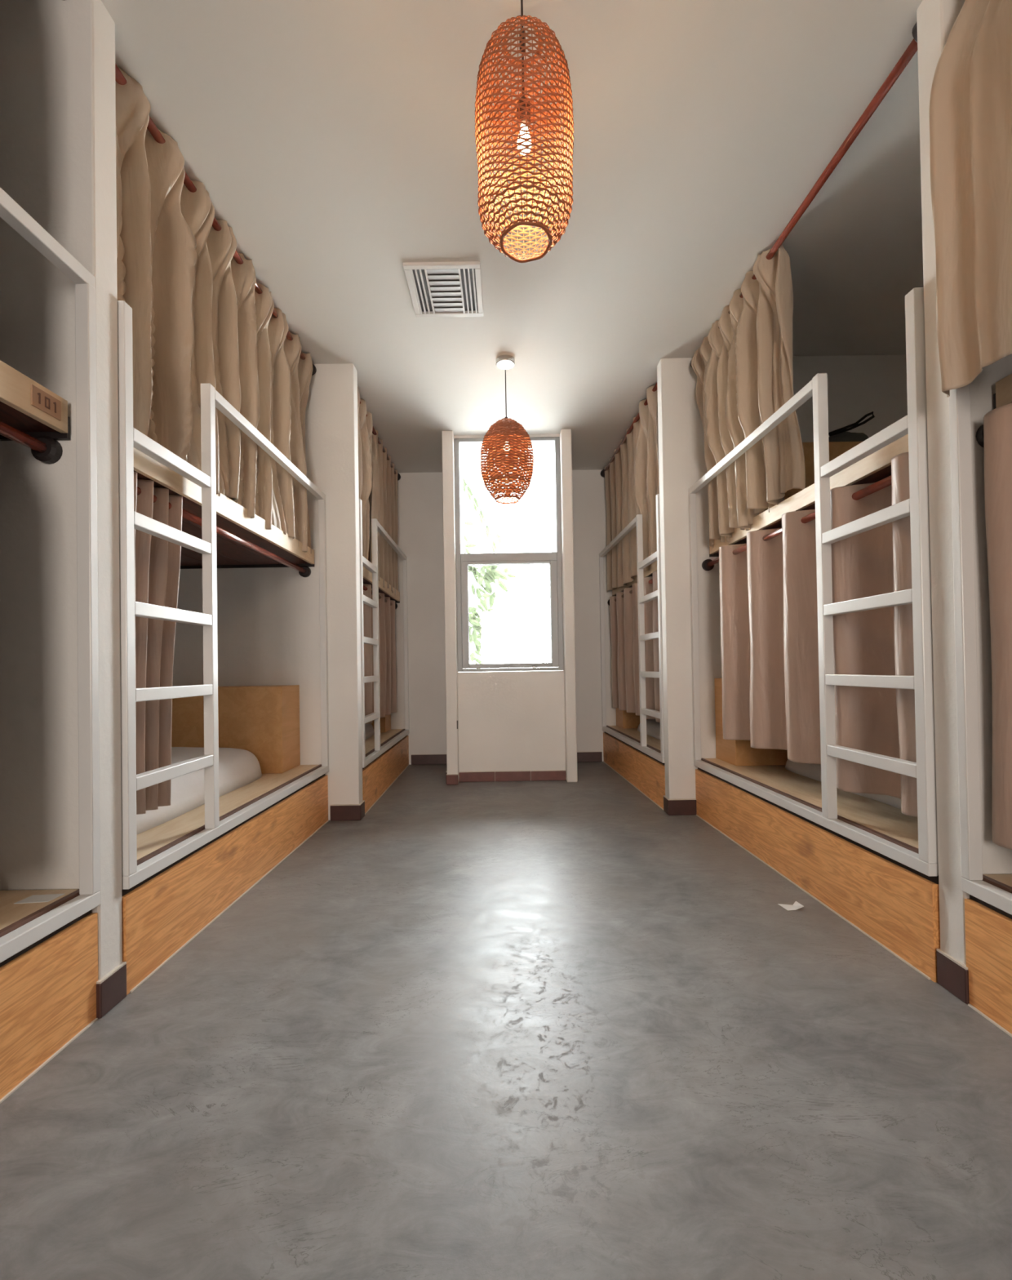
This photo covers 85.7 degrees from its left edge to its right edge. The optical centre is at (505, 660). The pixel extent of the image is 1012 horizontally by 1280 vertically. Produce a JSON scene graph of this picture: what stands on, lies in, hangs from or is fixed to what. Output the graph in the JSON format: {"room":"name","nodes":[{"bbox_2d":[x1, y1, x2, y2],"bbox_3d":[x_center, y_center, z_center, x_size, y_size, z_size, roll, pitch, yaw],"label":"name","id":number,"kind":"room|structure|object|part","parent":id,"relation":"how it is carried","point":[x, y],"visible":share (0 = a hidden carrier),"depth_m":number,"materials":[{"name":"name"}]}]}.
{"room":"dormitory","nodes":[
{"label":"dormitory","id":0,"kind":"room"},
{"bbox_2d":[0,0,122,979],"bbox_3d":[-2.113,-0.501,1.740,1.690,3.210,0.104,-1,-1,0],"label":"wall","id":1,"kind":"structure","parent":0,"point":[58,95],"depth_m":1.70,"materials":[{"name":"paint"}]},
{"bbox_2d":[96,961,126,1018],"bbox_3d":[-1.247,1.034,1.717,0.032,0.112,0.116,-1,-1,0],"label":"baseboard","id":2,"kind":"structure","parent":1,"relation":"attached to","point":[111,989],"depth_m":1.70,"materials":[{"name":"brown wood"}]},
{"bbox_2d":[172,363,363,820],"bbox_3d":[-2.002,-0.478,3.874,1.912,3.210,0.104,-1,-1,0],"label":"wall","id":3,"kind":"structure","parent":0,"point":[268,618],"depth_m":3.82,"materials":[{"name":"paint"}]},
{"bbox_2d":[115,62,316,375],"bbox_3d":[-1.372,-2.061,2.827,0.080,0.080,2.025,-1,-1,0],"label":"curtain rod","id":4,"kind":"object","parent":3,"relation":"attached to","point":[120,78],"visible":0.19,"depth_m":2.35,"materials":[{"name":"red wood"}]},
{"bbox_2d":[115,66,312,553],"bbox_3d":[-1.382,-1.419,2.796,0.214,1.380,1.952,-1,-1,1],"label":"curtain","id":5,"kind":"object","parent":4,"relation":"hanging from","point":[199,317],"visible":0.75,"depth_m":2.44,"materials":[{"name":"beige fabric"}]},
{"bbox_2d":[311,363,316,375],"bbox_3d":[-1.371,-2.049,3.825,0.080,0.080,0.030,-1,-1,0],"label":"socket","id":6,"kind":"object","parent":4,"relation":"attached to","point":[314,369],"depth_m":3.82,"materials":[{"name":"black metal"}]},
{"bbox_2d":[330,800,364,821],"bbox_3d":[-1.115,1.057,3.852,0.212,0.112,0.120,-1,-1,0],"label":"baseboard","id":7,"kind":"structure","parent":3,"relation":"attached to","point":[338,811],"depth_m":3.79,"materials":[{"name":"brown tile"}]},
{"bbox_2d":[441,431,464,783],"bbox_3d":[-0.503,-0.483,5.524,0.101,3.210,1.176,-1,-1,0],"label":"wall","id":8,"kind":"structure","parent":0,"point":[448,443],"depth_m":4.94,"materials":[{"name":"paint"}]},
{"bbox_2d":[411,753,447,783],"bbox_3d":[-0.780,1.070,5.456,0.505,0.112,1.036,-1,-1,0],"label":"baseboard","id":9,"kind":"structure","parent":8,"relation":"attached to","point":[416,759],"depth_m":5.96,"materials":[{"name":"brown tile"}]},
{"bbox_2d":[446,773,457,784],"bbox_3d":[-0.480,1.067,4.912,0.105,0.094,0.012,-1,-1,0],"label":"baseboard","id":10,"kind":"object","parent":8,"relation":"attached to","point":[451,779],"visible":1,"depth_m":4.91,"materials":[{"name":"brown tile"}]},
{"bbox_2d":[391,469,616,764],"bbox_3d":[-0.008,-0.485,6.052,5.900,3.210,0.120,-1,-1,0],"label":"wall","id":11,"kind":"structure","parent":0,"point":[420,495],"depth_m":5.99,"materials":[{"name":"paint"}]},
{"bbox_2d":[360,400,400,480],"bbox_3d":[-1.175,-2.039,4.980,0.080,0.080,2.059,-1,-1,-1],"label":"curtain rod","id":12,"kind":"object","parent":11,"relation":"attached to","point":[374,432],"visible":0.22,"depth_m":5.27,"materials":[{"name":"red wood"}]},
{"bbox_2d":[357,386,373,559],"bbox_3d":[-1.134,-1.427,4.310,0.168,1.310,0.642,-1,-1,9],"label":"curtain","id":13,"kind":"object","parent":12,"relation":"hanging from","point":[365,423],"visible":0.28,"depth_m":4.31,"materials":[{"name":"beige fabric"}]},
{"bbox_2d":[368,429,399,595],"bbox_3d":[-1.183,-1.377,5.362,0.077,1.385,1.197,-1,-1,-1],"label":"curtain","id":14,"kind":"object","parent":12,"relation":"hanging from","point":[383,497],"visible":0.77,"depth_m":5.27,"materials":[{"name":"beige fabric"}]},
{"bbox_2d":[577,751,602,762],"bbox_3d":[0.854,1.049,5.968,0.406,0.112,0.012,-1,-1,0],"label":"baseboard","id":15,"kind":"structure","parent":11,"relation":"attached to","point":[596,756],"depth_m":5.96,"materials":[{"name":"brown tile"}]},
{"bbox_2d":[600,382,657,477],"bbox_3d":[1.120,-2.076,4.980,0.080,0.080,2.060,-1,-1,-2],"label":"curtain rod","id":16,"kind":"object","parent":11,"relation":"attached to","point":[655,388],"visible":0.42,"depth_m":5.07,"materials":[{"name":"red wood"}]},
{"bbox_2d":[600,469,604,477],"bbox_3d":[1.085,-2.064,5.995,0.081,0.080,0.032,-1,-1,0],"label":"socket","id":17,"kind":"object","parent":16,"relation":"attached to","point":[602,474],"depth_m":5.98,"materials":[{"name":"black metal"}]},
{"bbox_2d":[604,416,648,592],"bbox_3d":[1.150,-1.418,5.261,0.087,1.380,1.397,-1,-1,-2],"label":"curtain","id":18,"kind":"object","parent":16,"relation":"hanging from","point":[622,508],"visible":0.77,"depth_m":5.20,"materials":[{"name":"beige fabric"}]},
{"bbox_2d":[634,384,659,559],"bbox_3d":[1.159,-1.465,4.296,0.119,1.310,0.553,-1,-1,-5],"label":"curtain","id":19,"kind":"object","parent":16,"relation":"hanging from","point":[646,481],"visible":0.61,"depth_m":4.29,"materials":[{"name":"beige fabric"}]},
{"bbox_2d":[607,578,653,605],"bbox_3d":[1.196,-0.654,4.964,0.080,0.080,2.060,-1,-1,-2],"label":"curtain rod","id":20,"kind":"object","parent":11,"relation":"attached to","point":[651,581],"visible":0.15,"depth_m":5.12,"materials":[{"name":"red metal"}]},
{"bbox_2d":[609,570,660,722],"bbox_3d":[1.212,-0.105,4.993,0.124,1.185,1.824,-1,-1,-2],"label":"curtain","id":21,"kind":"object","parent":20,"relation":"hanging from","point":[624,612],"visible":0.66,"depth_m":5.15,"materials":[{"name":"beige fabric"}]},
{"bbox_2d":[0,761,1011,1279],"bbox_3d":[0.018,1.109,-0.035,6.200,0.120,12.256,-1,-1,0],"label":"floor","id":22,"kind":"structure","parent":0,"point":[538,1029],"depth_m":1.38,"materials":[{"name":"concrete"}]},
{"bbox_2d":[0,186,100,1103],"bbox_3d":[-2.101,-0.051,0.660,1.695,2.285,2.038,-1,-1,0],"label":"bunk bed","id":23,"kind":"object","parent":22,"relation":"on","point":[49,950],"visible":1,"depth_m":1.59,"materials":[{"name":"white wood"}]},
{"bbox_2d":[0,421,62,464],"bbox_3d":[-1.413,-0.661,0.669,0.080,0.080,2.041,-1,-1,0],"label":"curtain rod","id":24,"kind":"object","parent":23,"relation":"attached to","point":[45,449],"visible":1,"depth_m":1.65,"materials":[{"name":"red metal"}]},
{"bbox_2d":[31,435,62,464],"bbox_3d":[-1.413,-0.650,1.675,0.080,0.080,0.030,-1,-1,0],"label":"socket","id":25,"kind":"object","parent":24,"relation":"attached to","point":[51,451],"depth_m":1.66,"materials":[{"name":"black metal"}]},
{"bbox_2d":[13,893,64,903],"bbox_3d":[-1.366,0.697,1.600,0.100,0.002,0.056,-1,-1,-5],"label":"paper slip","id":26,"kind":"object","parent":23,"relation":"on","point":[35,898],"visible":1,"depth_m":1.60,"materials":[{"name":"white paper"}]},
{"bbox_3d":[-1.342,-0.754,1.594,0.004,0.058,0.100,-1,-1,0],"label":"number plate","id":27,"kind":"part","parent":23,"relation":"part of","materials":[{"name":"beige wood"}]},
{"bbox_3d":[-1.292,-1.178,0.957,0.040,0.043,1.472,-1,-1,0],"label":"guard rail","id":28,"kind":"part","parent":23,"relation":"part of","materials":[{"name":"white metal"}]},
{"bbox_3d":[-1.259,0.919,0.649,0.024,0.318,2.038,-1,-1,0],"label":"panel","id":29,"kind":"part","parent":23,"relation":"part of","materials":[{"name":"brown wood"}]},
{"bbox_3d":[-1.262,0.714,0.651,0.042,0.043,2.038,-1,-1,0],"label":"rail","id":30,"kind":"part","parent":23,"relation":"part of","materials":[{"name":"white metal"}]},
{"bbox_3d":[-1.277,-0.226,1.665,0.042,1.859,0.032,-1,-1,0],"label":"post","id":31,"kind":"part","parent":23,"relation":"part of","materials":[{"name":"white metal"}]},
{"bbox_2d":[117,300,328,995],"bbox_3d":[-2.097,-0.121,2.803,1.704,2.475,2.022,-1,-1,0],"label":"bunk bed","id":32,"kind":"object","parent":22,"relation":"on","point":[180,874],"visible":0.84,"depth_m":2.32,"materials":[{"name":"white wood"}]},
{"bbox_3d":[-1.268,-0.244,1.814,0.042,1.899,0.042,-1,-1,0],"label":"post","id":33,"kind":"part","parent":32,"relation":"part of","materials":[{"name":"white metal"}]},
{"bbox_2d":[136,746,262,834],"bbox_3d":[-2.168,0.616,2.668,1.345,0.215,1.630,-1,-1,0],"label":"mattress","id":34,"kind":"object","parent":32,"relation":"on","point":[238,768],"visible":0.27,"depth_m":2.83,"materials":[{"name":"white fabric"}]},
{"bbox_3d":[-1.268,-0.238,2.339,0.042,1.899,0.042,-1,-1,0],"label":"post","id":35,"kind":"part","parent":32,"relation":"part of","materials":[{"name":"white metal"}]},
{"bbox_2d":[137,486,311,577],"bbox_3d":[-1.403,-0.637,2.811,0.080,0.080,2.025,-1,-1,0],"label":"curtain rod","id":36,"kind":"object","parent":32,"relation":"attached to","point":[304,571],"visible":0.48,"depth_m":2.93,"materials":[{"name":"red metal"}]},
{"bbox_2d":[133,471,182,814],"bbox_3d":[-1.394,-0.055,2.066,0.116,1.273,0.474,-1,-1,0],"label":"curtain","id":37,"kind":"object","parent":36,"relation":"hanging from","point":[157,560],"visible":0.41,"depth_m":2.12,"materials":[{"name":"beige fabric"}]},
{"bbox_2d":[298,565,311,577],"bbox_3d":[-1.403,-0.626,3.808,0.080,0.080,0.030,-1,-1,0],"label":"socket","id":38,"kind":"object","parent":36,"relation":"attached to","point":[307,573],"depth_m":3.80,"materials":[{"name":"black metal"}]},
{"bbox_3d":[-1.250,0.944,2.791,0.024,0.318,2.022,-1,-1,0],"label":"panel","id":39,"kind":"part","parent":32,"relation":"part of","materials":[{"name":"brown wood"}]},
{"bbox_3d":[-1.252,0.738,2.793,0.042,0.043,2.022,-1,-1,0],"label":"rail","id":40,"kind":"part","parent":32,"relation":"part of","materials":[{"name":"white metal"}]},
{"bbox_3d":[-1.283,-1.153,3.098,0.040,0.043,1.455,-1,-1,0],"label":"guard rail","id":41,"kind":"part","parent":32,"relation":"part of","materials":[{"name":"white metal"}]},
{"bbox_3d":[-1.267,-0.201,3.799,0.042,1.859,0.032,-1,-1,0],"label":"post","id":42,"kind":"part","parent":32,"relation":"part of","materials":[{"name":"white metal"}]},
{"bbox_2d":[359,498,409,814],"bbox_3d":[-1.989,-0.098,4.956,1.919,2.475,2.056,-1,-1,0],"label":"bunk bed","id":43,"kind":"object","parent":22,"relation":"on","point":[385,754],"visible":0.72,"depth_m":4.46,"materials":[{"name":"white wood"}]},
{"bbox_3d":[-1.053,-0.223,3.950,0.043,1.899,0.042,-1,-1,0],"label":"post","id":44,"kind":"part","parent":43,"relation":"part of","materials":[{"name":"white metal"}]},
{"bbox_2d":[364,723,374,740],"bbox_3d":[-2.021,0.648,4.808,1.442,0.196,1.650,-1,-1,0],"label":"mattress","id":45,"kind":"object","parent":43,"relation":"on","point":[369,730],"visible":0.02,"depth_m":5.29,"materials":[{"name":"white fabric"}]},
{"bbox_3d":[-1.063,-0.217,4.475,0.043,1.899,0.042,-1,-1,0],"label":"post","id":46,"kind":"part","parent":43,"relation":"part of","materials":[{"name":"white metal"}]},
{"bbox_2d":[363,585,397,609],"bbox_3d":[-1.207,-0.616,4.964,0.080,0.080,2.059,-1,-1,-1],"label":"curtain rod","id":47,"kind":"object","parent":43,"relation":"attached to","point":[365,588],"visible":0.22,"depth_m":5.23,"materials":[{"name":"red metal"}]},
{"bbox_2d":[363,583,396,724],"bbox_3d":[-1.206,-0.055,5.225,0.096,1.200,1.413,-1,-1,-1],"label":"curtain","id":48,"kind":"object","parent":47,"relation":"hanging from","point":[388,665],"visible":0.65,"depth_m":5.25,"materials":[{"name":"beige fabric"}]},
{"bbox_3d":[-1.054,0.965,4.943,0.024,0.318,2.057,-1,-1,-1],"label":"panel","id":49,"kind":"part","parent":43,"relation":"part of","materials":[{"name":"brown wood"}]},
{"bbox_3d":[-1.056,0.760,4.946,0.042,0.043,2.057,-1,-1,-1],"label":"rail","id":50,"kind":"part","parent":43,"relation":"part of","materials":[{"name":"white metal"}]},
{"bbox_3d":[-1.092,-1.132,5.251,0.040,0.043,1.490,-1,-1,-1],"label":"guard rail","id":51,"kind":"part","parent":43,"relation":"part of","materials":[{"name":"white metal"}]},
{"bbox_3d":[-1.090,-0.179,5.969,0.042,1.859,0.032,-1,-1,0],"label":"post","id":52,"kind":"part","parent":43,"relation":"part of","materials":[{"name":"white metal"}]},
{"bbox_2d":[599,493,665,809],"bbox_3d":[1.994,-0.163,4.956,1.901,2.475,2.056,-1,-1,0],"label":"bunk bed","id":53,"kind":"object","parent":22,"relation":"on","point":[636,756],"visible":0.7,"depth_m":4.46,"materials":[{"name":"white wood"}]},
{"bbox_3d":[1.064,-0.214,5.969,0.043,1.859,0.032,-1,-1,0],"label":"post","id":54,"kind":"part","parent":53,"relation":"part of","materials":[{"name":"white metal"}]},
{"bbox_3d":[1.074,-1.167,5.251,0.040,0.043,1.491,-1,-1,-2],"label":"guard rail","id":55,"kind":"part","parent":53,"relation":"part of","materials":[{"name":"white metal"}]},
{"bbox_3d":[1.115,0.725,4.946,0.042,0.043,2.058,-1,-1,-2],"label":"rail","id":56,"kind":"part","parent":53,"relation":"part of","materials":[{"name":"white metal"}]},
{"bbox_3d":[1.119,0.930,4.943,0.024,0.318,2.058,-1,-1,-2],"label":"panel","id":57,"kind":"part","parent":53,"relation":"part of","materials":[{"name":"brown wood"}]},
{"bbox_3d":[1.116,-0.252,4.475,0.043,1.899,0.042,-1,-1,0],"label":"post","id":58,"kind":"part","parent":53,"relation":"part of","materials":[{"name":"white metal"}]},
{"bbox_2d":[637,719,660,739],"bbox_3d":[2.069,0.612,4.808,1.487,0.134,1.650,-1,-1,0],"label":"mattress","id":59,"kind":"object","parent":53,"relation":"on","point":[653,727],"visible":0.06,"depth_m":5.08,"materials":[{"name":"white fabric"}]},
{"bbox_3d":[1.134,-0.259,3.950,0.043,1.899,0.042,-1,-1,0],"label":"post","id":60,"kind":"part","parent":53,"relation":"part of","materials":[{"name":"white metal"}]},
{"bbox_2d":[777,901,804,911],"bbox_3d":[1.227,1.048,2.345,0.076,0.018,0.066,-1,-1,-8],"label":"paper scrap","id":61,"kind":"object","parent":22,"relation":"on","point":[796,905],"visible":1,"depth_m":2.34,"materials":[{"name":"white paper"}]},
{"bbox_2d":[688,287,940,982],"bbox_3d":[2.122,-0.190,2.803,1.645,2.475,2.022,-1,-1,0],"label":"bunk bed","id":62,"kind":"object","parent":22,"relation":"on","point":[873,864],"visible":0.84,"depth_m":2.26,"materials":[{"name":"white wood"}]},
{"bbox_3d":[1.320,-0.243,3.799,0.043,1.859,0.032,-1,-1,0],"label":"post","id":63,"kind":"part","parent":62,"relation":"part of","materials":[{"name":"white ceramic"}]},
{"bbox_3d":[1.329,-1.196,3.098,0.040,0.043,1.457,-1,-1,-2],"label":"guard rail","id":64,"kind":"part","parent":62,"relation":"part of","materials":[{"name":"white metal"}]},
{"bbox_3d":[1.369,0.696,2.793,0.042,0.043,2.025,-1,-1,-2],"label":"rail","id":65,"kind":"part","parent":62,"relation":"part of","materials":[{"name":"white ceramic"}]},
{"bbox_3d":[1.374,0.901,2.791,0.024,0.318,2.024,-1,-1,-2],"label":"panel","id":66,"kind":"part","parent":62,"relation":"part of","materials":[{"name":"brown wood"}]},
{"bbox_3d":[1.370,-0.281,2.339,0.043,1.899,0.042,-1,-1,0],"label":"post","id":67,"kind":"part","parent":62,"relation":"part of","materials":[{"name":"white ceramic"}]},
{"bbox_2d":[785,759,901,808],"bbox_3d":[2.297,0.584,2.653,1.153,0.134,1.600,-1,-1,0],"label":"mattress","id":68,"kind":"object","parent":62,"relation":"on","point":[813,771],"visible":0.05,"depth_m":3.05,"materials":[{"name":"white fabric"}]},
{"bbox_2d":[828,411,875,441],"bbox_3d":[2.297,-1.532,3.676,0.344,0.223,0.181,-1,-1,0],"label":"pouch","id":69,"kind":"object","parent":62,"relation":"on","point":[841,434],"visible":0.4,"depth_m":3.60,"materials":[{"name":"grey fabric"}]},
{"bbox_3d":[1.388,-0.287,1.814,0.043,1.899,0.042,-1,-1,0],"label":"post","id":70,"kind":"part","parent":62,"relation":"part of","materials":[{"name":"white metal"}]},
{"bbox_2d":[948,373,1011,1037],"bbox_3d":[2.164,-0.120,0.660,1.563,2.285,2.038,-1,-1,0],"label":"bunk bed","id":71,"kind":"object","parent":22,"relation":"on","point":[988,909],"visible":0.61,"depth_m":1.65,"materials":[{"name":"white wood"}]},
{"bbox_3d":[1.401,-0.269,1.665,0.042,1.859,0.032,-1,-1,0],"label":"post","id":72,"kind":"part","parent":71,"relation":"part of","materials":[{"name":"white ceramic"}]},
{"bbox_3d":[1.418,0.670,0.651,0.042,0.043,2.039,-1,-1,0],"label":"rail","id":73,"kind":"part","parent":71,"relation":"part of","materials":[{"name":"white metal"}]},
{"bbox_3d":[1.422,0.876,0.649,0.024,0.318,2.038,-1,-1,0],"label":"panel","id":74,"kind":"part","parent":71,"relation":"part of","materials":[{"name":"brown wood"}]},
{"bbox_2d":[453,433,565,771],"bbox_3d":[0.039,-0.497,5.101,0.982,3.210,0.110,-1,-1,0],"label":"wall","id":75,"kind":"structure","parent":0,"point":[510,720],"depth_m":5.03,"materials":[{"name":"paint"}]},
{"bbox_2d":[453,436,564,671],"bbox_3d":[0.031,-0.990,5.091,0.982,2.172,0.102,-1,-1,0],"label":"window","id":76,"kind":"structure","parent":75,"relation":"attached to","point":[553,559],"depth_m":5.05,"materials":[{"name":"grey metal"}]},
{"bbox_3d":[0.040,-0.430,5.073,0.892,0.990,0.065,-1,-1,0],"label":"sash","id":77,"kind":"part","parent":76,"relation":"part of","materials":[{"name":"grey metal"}]},
{"bbox_2d":[458,769,565,782],"bbox_3d":[0.064,1.060,5.022,0.982,0.094,0.012,-1,-1,0],"label":"baseboard","id":78,"kind":"structure","parent":75,"relation":"attached to","point":[552,775],"depth_m":5.02,"materials":[{"name":"brown tile"}]},
{"bbox_2d":[101,0,924,474],"bbox_3d":[-0.036,-2.230,0.004,6.200,0.140,12.256,-1,-1,0],"label":"ceiling","id":79,"kind":"structure","parent":0,"point":[334,140],"depth_m":2.41,"materials":[{"name":"paint"}]},
{"bbox_2d":[403,261,483,317],"bbox_3d":[-0.340,-2.110,3.111,0.412,0.018,0.430,-1,-1,0],"label":"ceiling vent","id":80,"kind":"object","parent":79,"relation":"in","point":[437,289],"visible":1,"depth_m":3.08,"materials":[{"name":"white metal"}]},
{"bbox_3d":[-0.508,-2.106,3.111,0.009,0.013,0.366,-1,-1,0],"label":"blade","id":81,"kind":"part","parent":80,"relation":"part of","materials":[{"name":"white metal"}]},
{"bbox_3d":[-0.484,-2.106,3.111,0.009,0.013,0.366,-1,-1,0],"label":"blade","id":82,"kind":"part","parent":80,"relation":"part of","materials":[{"name":"white metal"}]},
{"bbox_3d":[-0.460,-2.107,3.111,0.009,0.013,0.366,-1,-1,0],"label":"blade","id":83,"kind":"part","parent":80,"relation":"part of","materials":[{"name":"white metal"}]},
{"bbox_3d":[-0.224,-2.111,3.111,0.009,0.013,0.366,-1,-1,0],"label":"blade","id":84,"kind":"part","parent":80,"relation":"part of","materials":[{"name":"white metal"}]},
{"bbox_3d":[-0.200,-2.111,3.111,0.009,0.013,0.366,-1,-1,0],"label":"blade","id":85,"kind":"part","parent":80,"relation":"part of","materials":[{"name":"white metal"}]},
{"bbox_3d":[-0.176,-2.111,3.111,0.009,0.013,0.366,-1,-1,0],"label":"blade","id":86,"kind":"part","parent":80,"relation":"part of","materials":[{"name":"white metal"}]},
{"bbox_2d":[480,355,533,504],"bbox_3d":[0.007,-1.619,3.827,0.376,0.995,0.375,-1,-1,31],"label":"pendant lamp","id":87,"kind":"object","parent":79,"relation":"hanging from","point":[508,437],"visible":1,"depth_m":3.70,"materials":[{"name":"brown wicker"}]},
{"bbox_3d":[0.003,-1.856,3.832,0.006,0.480,0.006,-1,-1,22],"label":"cord","id":88,"kind":"part","parent":87,"relation":"part of","materials":[{"name":"grey plastic"}]},
{"bbox_3d":[0.012,-1.405,3.827,0.379,0.557,0.378,-1,-1,0],"label":"lamp shade","id":89,"kind":"part","parent":87,"relation":"part of","materials":[{"name":"brown wicker"}]},
{"bbox_2d":[475,0,573,262],"bbox_3d":[0.055,-1.706,1.669,0.301,0.872,0.299,-1,-1,-21],"label":"pendant lamp","id":90,"kind":"object","parent":79,"relation":"hanging from","point":[525,110],"visible":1,"depth_m":1.58,"materials":[{"name":"brown wicker"}]},
{"bbox_3d":[0.052,-1.912,1.672,0.006,0.420,0.006,-1,-1,22],"label":"cord","id":91,"kind":"part","parent":90,"relation":"part of","materials":[{"name":"grey plastic"}]},
{"bbox_2d":[516,96,530,128],"bbox_3d":[0.056,-1.677,1.669,0.042,0.080,0.042,-1,-1,0],"label":"socket","id":92,"kind":"object","parent":90,"relation":"attached to","point":[524,97],"depth_m":1.65,"materials":[{"name":"orange"}]},
{"bbox_3d":[0.057,-1.597,1.669,0.044,0.084,0.044,-1,-1,0],"label":"bulb","id":93,"kind":"part","parent":90,"relation":"part of","materials":[{"name":"white glass"}]},
{"bbox_3d":[1.424,-2.131,0.686,0.084,0.080,2.041,-1,-1,0],"label":"curtain rod","id":94,"kind":"object","parent":79,"relation":"attached to","visible":0},
{"bbox_2d":[928,0,1011,397],"bbox_3d":[1.369,-1.462,1.024,0.209,1.408,1.311,-1,-1,0],"label":"curtain","id":95,"kind":"object","parent":94,"relation":"hanging from","point":[971,110],"visible":1,"depth_m":1.54,"materials":[{"name":"beige fabric"}]},
{"bbox_2d":[550,429,577,782],"bbox_3d":[0.578,-0.501,5.524,0.096,3.210,1.176,-1,-1,0],"label":"wall","id":96,"kind":"structure","parent":0,"point":[566,450],"depth_m":4.94,"materials":[{"name":"paint"}]},
{"bbox_2d":[657,354,907,799],"bbox_3d":[2.031,-0.543,3.874,1.822,3.210,0.104,-1,-1,0],"label":"wall","id":97,"kind":"structure","parent":0,"point":[859,385],"depth_m":3.83,"materials":[{"name":"paint"}]},
{"bbox_2d":[663,795,697,815],"bbox_3d":[1.234,1.018,3.852,0.202,0.112,0.120,-1,-1,0],"label":"baseboard","id":98,"kind":"structure","parent":97,"relation":"attached to","point":[687,806],"depth_m":3.79,"materials":[{"name":"brown tile"}]},
{"bbox_2d":[702,475,891,570],"bbox_3d":[1.451,-0.683,2.811,0.080,0.080,2.026,-1,-1,-2],"label":"curtain rod","id":99,"kind":"object","parent":97,"relation":"attached to","point":[708,564],"visible":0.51,"depth_m":2.60,"materials":[{"name":"red metal"}]},
{"bbox_2d":[702,559,714,570],"bbox_3d":[1.417,-0.671,3.808,0.081,0.080,0.032,-1,-1,0],"label":"socket","id":100,"kind":"object","parent":99,"relation":"attached to","point":[705,566],"depth_m":3.80,"materials":[{"name":"black metal"}]},
{"bbox_2d":[719,452,917,817],"bbox_3d":[1.480,-0.087,2.743,0.186,1.290,1.852,-1,-1,-2],"label":"curtain","id":101,"kind":"object","parent":99,"relation":"hanging from","point":[769,608],"visible":0.7,"depth_m":2.63,"materials":[{"name":"beige fabric"}]},
{"bbox_2d":[690,21,917,367],"bbox_3d":[1.375,-2.105,2.827,0.080,0.080,2.026,-1,-1,-2],"label":"curtain rod","id":102,"kind":"object","parent":97,"relation":"attached to","point":[912,49],"visible":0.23,"depth_m":2.19,"materials":[{"name":"brown wood"}]},
{"bbox_2d":[691,244,805,548],"bbox_3d":[1.387,-1.453,3.267,0.204,1.385,1.025,-1,-1,-3],"label":"curtain","id":103,"kind":"object","parent":102,"relation":"hanging from","point":[744,371],"visible":0.94,"depth_m":3.06,"materials":[{"name":"beige fabric"}]},
{"bbox_2d":[911,21,917,42],"bbox_3d":[1.409,-2.117,1.830,0.081,0.080,0.032,-1,-1,0],"label":"socket","id":104,"kind":"object","parent":102,"relation":"attached to","point":[914,32],"depth_m":1.83,"materials":[{"name":"black metal"}]},
{"bbox_2d":[916,0,1011,964],"bbox_3d":[2.165,-0.570,1.740,1.552,3.210,0.104,-1,-1,0],"label":"wall","id":105,"kind":"structure","parent":0,"point":[935,19],"depth_m":1.72,"materials":[{"name":"paint"}]},
{"bbox_2d":[936,948,969,1004],"bbox_3d":[1.418,0.991,1.717,0.032,0.112,0.116,-1,-1,0],"label":"baseboard","id":106,"kind":"structure","parent":105,"relation":"attached to","point":[953,975],"depth_m":1.71,"materials":[{"name":"brown wood"}]},
{"bbox_2d":[976,424,984,448],"bbox_3d":[1.500,-0.709,0.669,0.084,0.080,2.041,-1,-1,0],"label":"curtain rod","id":107,"kind":"object","parent":105,"relation":"attached to","point":[980,433],"visible":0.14,"depth_m":1.68,"materials":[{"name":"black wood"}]},
{"bbox_2d":[983,402,1011,849],"bbox_3d":[1.491,-0.105,1.008,0.097,1.285,1.324,-1,-1,0],"label":"curtain","id":108,"kind":"object","parent":107,"relation":"hanging from","point":[997,423],"visible":1,"depth_m":1.59,"materials":[{"name":"beige fabric"}]},
{"label":"outside","id":109,"kind":"structure","parent":0,"visible":0},
{"bbox_3d":[0.027,1.665,23.075,30.000,0.100,33.814,-1,-1,0],"label":"ground","id":110,"kind":"structure","parent":109,"visible":0},
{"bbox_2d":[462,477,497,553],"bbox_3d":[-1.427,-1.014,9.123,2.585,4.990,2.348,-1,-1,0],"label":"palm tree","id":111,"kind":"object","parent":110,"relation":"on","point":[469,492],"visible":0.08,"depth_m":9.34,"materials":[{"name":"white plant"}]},
{"bbox_2d":[463,520,516,663],"bbox_3d":[-1.096,-0.237,7.067,2.524,3.385,0.951,-1,-1,11],"label":"tree","id":112,"kind":"object","parent":110,"relation":"on","point":[488,577],"visible":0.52,"depth_m":6.96,"materials":[{"name":"green plant"}]}
]}

